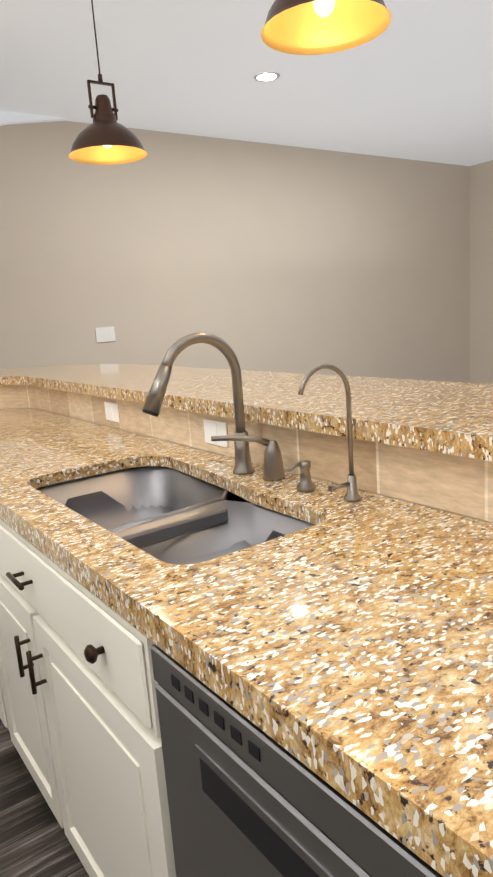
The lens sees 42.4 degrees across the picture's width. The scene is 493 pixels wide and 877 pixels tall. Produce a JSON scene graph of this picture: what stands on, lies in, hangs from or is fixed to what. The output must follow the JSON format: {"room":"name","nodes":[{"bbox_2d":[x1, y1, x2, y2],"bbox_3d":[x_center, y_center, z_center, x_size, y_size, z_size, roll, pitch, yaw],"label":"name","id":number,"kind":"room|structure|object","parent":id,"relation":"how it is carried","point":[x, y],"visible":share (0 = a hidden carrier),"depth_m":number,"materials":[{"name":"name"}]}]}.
{"room":"kitchen","nodes":[
{"label":"kitchen","id":0,"kind":"room"},
{"bbox_2d":[0,111,67,125],"bbox_3d":[-2.518,-2.204,4.986,1.600,0.200,2.010,-12,14,-34],"label":"ceiling","id":1,"kind":"structure","parent":0,"point":[7,118],"depth_m":4.43,"materials":[{"name":"white paint"}]},
{"bbox_2d":[0,719,88,876],"bbox_3d":[-3.807,1.013,3.184,18.500,0.080,17.600,-12,14,-34],"label":"floor","id":2,"kind":"structure","parent":0,"point":[34,841],"depth_m":1.68,"materials":[{"name":"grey wood"}]},
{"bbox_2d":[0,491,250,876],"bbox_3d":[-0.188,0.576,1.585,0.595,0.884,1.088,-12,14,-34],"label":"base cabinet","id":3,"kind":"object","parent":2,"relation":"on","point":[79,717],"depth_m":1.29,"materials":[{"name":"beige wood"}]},
{"bbox_2d":[124,619,175,876],"bbox_3d":[0.311,0.678,0.899,0.595,0.884,0.658,-12,14,-34],"label":"base cabinet","id":4,"kind":"object","parent":2,"relation":"on","point":[144,684],"depth_m":0.97,"materials":[{"name":"beige wood"}]},
{"bbox_2d":[0,408,492,876],"bbox_3d":[-0.018,0.180,1.206,0.600,0.047,4.795,-12,14,-34],"label":"countertop","id":5,"kind":"structure","parent":4,"relation":"on","point":[341,646],"depth_m":0.78,"materials":[{"name":"beige stone"}]},
{"bbox_2d":[37,466,314,564],"bbox_3d":[-0.183,0.241,1.455,0.404,0.179,0.840,-12,14,-34],"label":"undermount sink","id":6,"kind":"object","parent":5,"relation":"in","point":[169,515],"visible":0.29,"depth_m":1.44,"materials":[{"name":"silver metal"}]},
{"bbox_2d":[142,333,254,474],"bbox_3d":[-0.111,-0.068,1.466,0.280,0.347,0.054,-12,14,-34],"label":"pull-down faucet","id":7,"kind":"object","parent":5,"relation":"on","point":[152,405],"visible":0.92,"depth_m":1.47,"materials":[{"name":"silver metal"}]},
{"bbox_2d":[211,435,284,480],"bbox_3d":[0.009,0.043,1.455,0.163,0.118,0.076,-12,14,-34],"label":"handle","id":8,"kind":"object","parent":5,"relation":"on","point":[273,470],"visible":1,"depth_m":1.46,"materials":[{"name":"silver metal"}]},
{"bbox_2d":[287,460,314,491],"bbox_3d":[0.116,0.081,1.361,0.068,0.064,0.041,-12,14,-34],"label":"soap dispenser","id":9,"kind":"object","parent":5,"relation":"on","point":[305,484],"visible":0.98,"depth_m":1.36,"materials":[{"name":"silver metal"}]},
{"bbox_2d":[298,364,361,501],"bbox_3d":[0.160,-0.005,1.224,0.144,0.280,0.035,-12,14,-34],"label":"filter faucet","id":10,"kind":"object","parent":5,"relation":"on","point":[352,495],"visible":1,"depth_m":1.25,"materials":[{"name":"silver metal"}]},
{"bbox_2d":[151,644,442,876],"bbox_3d":[0.300,0.666,0.890,0.580,0.850,0.610,-12,14,-34],"label":"dishwasher","id":11,"kind":"object","parent":4,"relation":"in","point":[247,797],"visible":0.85,"depth_m":0.73,"materials":[{"name":"silver metal"}]},
{"bbox_2d":[0,121,469,382],"bbox_3d":[0.347,-1.332,6.115,5.675,2.760,0.150,-12,14,-34],"label":"wall","id":12,"kind":"structure","parent":0,"point":[258,256],"depth_m":5.64,"materials":[{"name":"beige paint"}]},
{"bbox_2d":[95,326,115,342],"bbox_3d":[-1.114,-0.822,5.026,0.160,0.115,0.008,-12,14,-34],"label":"light switch","id":13,"kind":"object","parent":12,"relation":"attached to","point":[105,334],"visible":1,"depth_m":5.02,"materials":[{"name":"white plastic"}]},
{"bbox_2d":[0,0,492,165],"bbox_3d":[-1.529,-1.271,-0.789,18.500,0.100,9.100,-12,14,-34],"label":"ceiling","id":14,"kind":"structure","parent":0,"point":[413,80],"depth_m":4.03,"materials":[{"name":"white paint"}]},
{"bbox_2d":[69,0,146,164],"bbox_3d":[-0.594,-1.547,2.528,0.318,0.793,0.318,-12,14,-34],"label":"pendant lamp","id":15,"kind":"object","parent":14,"relation":"hanging from","point":[104,138],"visible":1,"depth_m":2.54,"materials":[{"name":"brown metal"}]},
{"bbox_2d":[254,72,279,81],"bbox_3d":[0.130,-2.312,4.062,0.170,0.006,0.170,-12,14,-34],"label":"recessed light","id":16,"kind":"object","parent":14,"relation":"in","point":[266,76],"visible":1,"depth_m":4.06,"materials":[{"name":"white"}]},
{"bbox_2d":[261,0,391,54],"bbox_3d":[0.165,-1.393,1.484,0.318,0.793,0.318,-12,14,-34],"label":"pendant lamp","id":17,"kind":"object","parent":14,"relation":"hanging from","point":[306,27],"visible":1,"depth_m":1.64,"materials":[{"name":"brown metal"}]},
{"bbox_2d":[3,408,491,522],"bbox_3d":[0.130,0.501,1.461,0.505,1.033,4.955,-12,14,-34],"label":"wall","id":18,"kind":"structure","parent":0,"point":[292,472],"depth_m":1.45,"materials":[{"name":"beige paint"}]},
{"bbox_2d":[0,364,492,460],"bbox_3d":[0.131,-0.077,1.598,0.860,0.040,5.310,-12,14,-34],"label":"bar","id":19,"kind":"object","parent":18,"relation":"on","point":[451,418],"visible":1,"depth_m":1.60,"materials":[{"name":"beige stone"}]},
{"bbox_2d":[0,385,492,522],"bbox_3d":[0.080,0.077,1.264,0.348,0.117,4.798,-12,14,-34],"label":"backsplash","id":20,"kind":"structure","parent":18,"relation":"attached to","point":[460,485],"depth_m":1.41,"materials":[{"name":"tile"}]},
{"bbox_2d":[104,401,119,422],"bbox_3d":[-0.496,-0.098,2.340,0.008,0.070,0.115,-12,14,-34],"label":"outlet","id":21,"kind":"object","parent":20,"relation":"attached to","point":[111,411],"visible":1,"depth_m":2.33,"materials":[{"name":"white plastic"}]},
{"bbox_2d":[203,419,227,447],"bbox_3d":[-0.087,-0.015,1.778,0.008,0.070,0.115,-12,14,-34],"label":"outlet","id":22,"kind":"object","parent":20,"relation":"attached to","point":[214,428],"visible":0.96,"depth_m":1.77,"materials":[{"name":"white plastic"}]},
{"bbox_2d":[469,160,492,383],"bbox_3d":[2.766,-1.984,7.616,0.150,3.100,17.450,-12,14,-34],"label":"wall","id":23,"kind":"structure","parent":0,"point":[481,258],"depth_m":7.49,"materials":[{"name":"beige paint"}]}
]}

